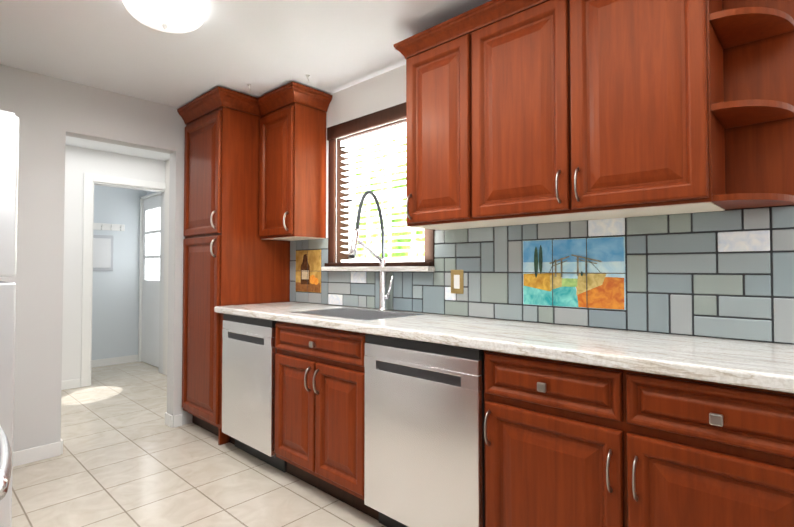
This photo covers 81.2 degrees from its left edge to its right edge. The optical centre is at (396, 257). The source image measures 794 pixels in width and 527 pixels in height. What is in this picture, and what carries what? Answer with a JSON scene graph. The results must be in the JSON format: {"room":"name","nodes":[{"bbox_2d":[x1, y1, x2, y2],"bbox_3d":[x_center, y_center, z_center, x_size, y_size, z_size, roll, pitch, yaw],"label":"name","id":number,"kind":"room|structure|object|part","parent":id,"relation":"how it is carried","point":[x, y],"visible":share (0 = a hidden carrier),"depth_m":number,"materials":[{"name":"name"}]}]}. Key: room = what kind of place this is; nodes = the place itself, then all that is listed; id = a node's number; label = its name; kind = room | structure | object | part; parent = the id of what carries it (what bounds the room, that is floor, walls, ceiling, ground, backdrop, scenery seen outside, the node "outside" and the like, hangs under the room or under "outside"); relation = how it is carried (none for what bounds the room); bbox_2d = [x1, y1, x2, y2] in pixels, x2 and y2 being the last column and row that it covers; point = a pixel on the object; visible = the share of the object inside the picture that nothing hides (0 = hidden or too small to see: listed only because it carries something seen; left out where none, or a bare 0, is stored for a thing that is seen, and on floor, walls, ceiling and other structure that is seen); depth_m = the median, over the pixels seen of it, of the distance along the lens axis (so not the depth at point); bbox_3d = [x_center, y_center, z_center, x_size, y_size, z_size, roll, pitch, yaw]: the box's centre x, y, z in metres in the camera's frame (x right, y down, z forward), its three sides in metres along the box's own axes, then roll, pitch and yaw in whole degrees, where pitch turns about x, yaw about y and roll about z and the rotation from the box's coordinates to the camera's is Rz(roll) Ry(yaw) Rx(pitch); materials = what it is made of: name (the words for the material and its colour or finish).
{"room":"kitchen","nodes":[
{"label":"kitchen","id":0,"kind":"room"},
{"bbox_2d":[0,64,191,451],"bbox_3d":[-2.142,0.056,2.968,0.120,2.360,2.575,-1,-2,43],"label":"wall","id":1,"kind":"structure","parent":0,"point":[51,113],"depth_m":2.88,"materials":[{"name":"white paint"}]},
{"bbox_2d":[13,439,62,466],"bbox_3d":[-2.529,1.181,2.428,0.017,0.085,1.291,-1,-2,43],"label":"baseboard","id":2,"kind":"structure","parent":1,"relation":"attached to","point":[33,454],"depth_m":2.80,"materials":[{"name":"white wood"}]},
{"bbox_2d":[165,412,181,424],"bbox_3d":[-1.527,1.211,3.697,0.017,0.085,0.627,-1,-2,43],"label":"baseboard","id":3,"kind":"structure","parent":1,"relation":"attached to","point":[169,419],"depth_m":3.41,"materials":[{"name":"white wood"}]},
{"bbox_2d":[62,145,164,383],"bbox_3d":[-3.802,0.078,3.914,0.120,2.360,3.590,-1,-2,43],"label":"wall","id":4,"kind":"structure","parent":0,"point":[80,162],"depth_m":4.55,"materials":[{"name":"white paint"}]},
{"bbox_2d":[61,378,79,389],"bbox_3d":[-4.038,1.207,3.533,0.012,0.085,2.746,-1,-2,43],"label":"baseboard","id":5,"kind":"structure","parent":4,"relation":"attached to","point":[74,383],"depth_m":4.47,"materials":[{"name":"white wood"}]},
{"bbox_2d":[80,173,165,386],"bbox_3d":[-2.833,0.227,4.939,0.138,2.110,0.915,-1,-2,43],"label":"door frame","id":6,"kind":"structure","parent":4,"relation":"attached to","point":[87,259],"depth_m":4.60,"materials":[{"name":"white wood"}]},
{"bbox_2d":[91,185,146,359],"bbox_3d":[-3.831,0.111,5.306,0.160,2.360,1.710,-1,-2,43],"label":"wall","id":7,"kind":"structure","parent":0,"point":[115,308],"depth_m":5.63,"materials":[{"name":"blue paint"}]},
{"bbox_2d":[93,235,113,270],"bbox_3d":[-3.526,-0.050,5.497,0.028,0.430,0.280,-1,-2,43],"label":"electrical panel","id":8,"kind":"object","parent":7,"relation":"attached to","point":[102,252],"visible":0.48,"depth_m":5.51,"materials":[{"name":"grey metal"}]},
{"bbox_2d":[93,223,124,230],"bbox_3d":[-3.470,-0.364,5.534,0.070,0.080,0.400,-1,-2,43],"label":"hook rail","id":9,"kind":"object","parent":7,"relation":"attached to","point":[111,227],"visible":0.69,"depth_m":5.56,"materials":[{"name":"white wood"}]},
{"bbox_2d":[91,355,137,367],"bbox_3d":[-3.730,1.248,5.259,0.012,0.085,1.493,-1,-2,43],"label":"baseboard","id":10,"kind":"structure","parent":7,"relation":"attached to","point":[132,358],"depth_m":5.59,"materials":[{"name":"white wood"}]},
{"bbox_2d":[11,361,385,526],"bbox_3d":[-1.285,1.255,1.621,8.870,0.100,4.020,-1,-2,43],"label":"floor","id":11,"kind":"structure","parent":0,"point":[128,457],"depth_m":2.57,"materials":[{"name":"tile"}]},
{"bbox_2d":[0,110,18,526],"bbox_3d":[-1.812,0.357,1.523,0.760,1.689,0.834,-1,-2,43],"label":"refrigerator","id":12,"kind":"object","parent":11,"relation":"on","point":[9,140],"visible":1,"depth_m":1.53,"materials":[{"name":"white metal"}]},
{"bbox_2d":[0,425,11,499],"bbox_3d":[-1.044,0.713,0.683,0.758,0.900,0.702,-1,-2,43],"label":"handle","id":13,"kind":"object","parent":12,"relation":"attached to","point":[5,461],"visible":1,"depth_m":0.77,"materials":[{"name":"grey metal"}]},
{"bbox_2d":[182,106,289,444],"bbox_3d":[-1.213,0.112,3.450,0.579,2.270,0.600,-1,-2,43],"label":"pantry cabinet","id":14,"kind":"object","parent":11,"relation":"on","point":[230,257],"visible":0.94,"depth_m":3.22,"materials":[{"name":"brown wood"}]},
{"bbox_2d":[177,81,331,123],"bbox_3d":[-1.039,-1.054,3.308,1.064,0.100,0.609,-1,-2,43],"label":"crown molding","id":15,"kind":"structure","parent":14,"relation":"attached to","point":[217,97],"depth_m":3.13,"materials":[{"name":"brown wood"}]},
{"bbox_2d":[222,314,286,472],"bbox_3d":[-0.722,0.802,2.987,0.574,0.870,0.569,-1,-2,43],"label":"dishwasher","id":16,"kind":"object","parent":11,"relation":"on","point":[249,350],"visible":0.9,"depth_m":2.75,"materials":[{"name":"grey metal"}]},
{"bbox_2d":[364,334,484,526],"bbox_3d":[0.265,0.780,2.070,0.599,0.870,0.569,-1,-2,43],"label":"dishwasher","id":17,"kind":"object","parent":11,"relation":"on","point":[424,463],"visible":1,"depth_m":1.83,"materials":[{"name":"grey metal"}]},
{"bbox_2d":[484,350,615,526],"bbox_3d":[0.672,0.769,1.707,0.480,0.876,0.563,-1,-2,43],"label":"base cabinet","id":18,"kind":"object","parent":11,"relation":"on","point":[569,444],"depth_m":1.50,"materials":[{"name":"brown wood"}]},
{"bbox_2d":[616,369,793,526],"bbox_3d":[1.021,0.761,1.379,0.478,0.876,0.567,-1,-2,43],"label":"base cabinet","id":19,"kind":"object","parent":11,"relation":"on","point":[690,452],"depth_m":1.22,"materials":[{"name":"brown wood"}]},
{"bbox_2d":[214,302,793,392],"bbox_3d":[0.097,0.324,2.234,2.986,0.040,0.588,-1,-2,43],"label":"countertop","id":20,"kind":"structure","parent":19,"relation":"on","point":[762,365],"depth_m":1.56,"materials":[{"name":"stone"}]},
{"bbox_2d":[288,307,425,320],"bbox_3d":[-0.229,0.419,2.550,0.646,0.222,0.436,-1,-2,43],"label":"sink basin","id":21,"kind":"object","parent":20,"relation":"in","point":[359,314],"visible":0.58,"depth_m":2.75,"materials":[{"name":"silver metal"}]},
{"bbox_2d":[348,191,393,310],"bbox_3d":[-0.140,-0.036,2.633,0.122,0.697,0.295,-1,-2,43],"label":"faucet","id":22,"kind":"object","parent":20,"relation":"on","point":[384,293],"visible":0.98,"depth_m":2.70,"materials":[{"name":"silver metal"}]},
{"bbox_2d":[0,0,490,160],"bbox_3d":[-1.285,-1.205,1.679,8.870,0.100,4.020,-1,-2,43],"label":"ceiling","id":23,"kind":"structure","parent":0,"point":[264,47],"depth_m":2.48,"materials":[{"name":"white paint"}]},
{"bbox_2d":[123,0,204,32],"bbox_3d":[-1.041,-1.083,2.078,0.330,0.123,0.330,-1,-2,43],"label":"ceiling light","id":24,"kind":"object","parent":23,"relation":"attached to","point":[177,16],"visible":1,"depth_m":2.03,"materials":[{"name":"white glass"}]},
{"bbox_2d":[159,64,792,374],"bbox_3d":[0.269,0.047,2.595,7.880,2.360,0.160,-1,-2,43],"label":"wall","id":25,"kind":"structure","parent":0,"point":[385,90],"depth_m":3.04,"materials":[{"name":"white paint"}]},
{"bbox_2d":[138,192,160,367],"bbox_3d":[-2.915,0.267,5.561,0.790,2.060,0.077,-1,-2,43],"label":"exterior door","id":26,"kind":"structure","parent":25,"relation":"in","point":[149,286],"depth_m":5.64,"materials":[{"name":"white wood"}]},
{"bbox_2d":[259,102,325,240],"bbox_3d":[-0.750,-0.578,3.230,0.418,0.900,0.315,-1,-2,43],"label":"upper cabinet","id":27,"kind":"object","parent":25,"relation":"attached to","point":[292,178],"visible":1,"depth_m":3.11,"materials":[{"name":"brown wood"}]},
{"bbox_2d":[324,102,434,266],"bbox_3d":[-0.085,-0.417,2.900,0.934,0.951,0.210,-1,-2,43],"label":"window","id":28,"kind":"structure","parent":25,"relation":"in","point":[386,116],"depth_m":3.08,"materials":[{"name":"brown wood"}]},
{"bbox_2d":[321,266,434,271],"bbox_3d":[-0.149,0.072,2.820,0.920,0.028,0.073,-1,-2,43],"label":"window sill ledge","id":29,"kind":"object","parent":28,"relation":"attached to","point":[418,268],"visible":1,"depth_m":2.69,"materials":[{"name":"stone"}]},
{"bbox_2d":[341,122,423,261],"bbox_3d":[-0.092,-0.381,2.892,0.748,0.822,0.050,-1,-2,43],"label":"blinds","id":30,"kind":"object","parent":28,"relation":"attached to","point":[391,133],"visible":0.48,"depth_m":2.91,"materials":[{"name":"white plastic"}]},
{"bbox_3d":[-0.044,-0.385,2.943,0.780,0.840,0.030,-1,-2,43],"label":"sash of the window by the sink","id":31,"kind":"part","parent":28,"relation":"part of","materials":[{"name":"glass"}]},
{"bbox_2d":[406,35,481,229],"bbox_3d":[0.282,-0.592,2.275,0.385,0.877,0.308,-1,-2,43],"label":"upper cabinet","id":32,"kind":"object","parent":25,"relation":"attached to","point":[436,76],"depth_m":2.16,"materials":[{"name":"brown wood"}]},
{"bbox_2d":[290,205,793,344],"bbox_3d":[0.285,0.080,2.459,2.966,0.457,0.011,-1,-2,43],"label":"tile backsplash","id":33,"kind":"structure","parent":25,"relation":"attached to","point":[727,274],"depth_m":1.81,"materials":[{"name":"grey tile"}]},
{"bbox_2d":[296,250,320,292],"bbox_3d":[-0.637,0.099,3.311,0.300,0.300,0.009,-1,-2,43],"label":"tiles","id":34,"kind":"structure","parent":33,"relation":"attached to","point":[308,270],"depth_m":3.30,"materials":[{"name":"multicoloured tile"}]},
{"bbox_2d":[451,270,463,293],"bbox_3d":[0.313,0.128,2.420,0.080,0.124,0.006,-1,-2,43],"label":"electrical outlet plate","id":35,"kind":"object","parent":33,"relation":"attached to","point":[457,282],"visible":1,"depth_m":2.41,"materials":[{"name":"gold metal"}]},
{"bbox_2d":[521,236,625,309],"bbox_3d":[0.752,0.069,2.015,0.452,0.300,0.017,-1,-2,43],"label":"tiles","id":36,"kind":"structure","parent":33,"relation":"attached to","point":[583,272],"depth_m":2.00,"materials":[{"name":"tile"}]},
{"bbox_2d":[466,0,733,226],"bbox_3d":[0.745,-0.602,1.844,0.880,0.877,0.308,-1,-2,43],"label":"upper cabinet","id":37,"kind":"object","parent":25,"relation":"attached to","point":[551,111],"depth_m":1.67,"materials":[{"name":"brown wood"}]},
{"bbox_2d":[394,0,548,58],"bbox_3d":[0.667,-1.037,1.909,1.555,0.072,0.336,-1,-2,43],"label":"crown molding","id":38,"kind":"structure","parent":37,"relation":"attached to","point":[478,17],"depth_m":2.06,"materials":[{"name":"brown wood"}]},
{"label":"outside","id":39,"kind":"structure","parent":0,"visible":0},
{"bbox_2d":[355,137,423,257],"bbox_3d":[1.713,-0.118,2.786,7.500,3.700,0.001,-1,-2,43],"label":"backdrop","id":40,"kind":"structure","parent":39,"point":[400,254],"depth_m":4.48,"materials":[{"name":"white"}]}
]}

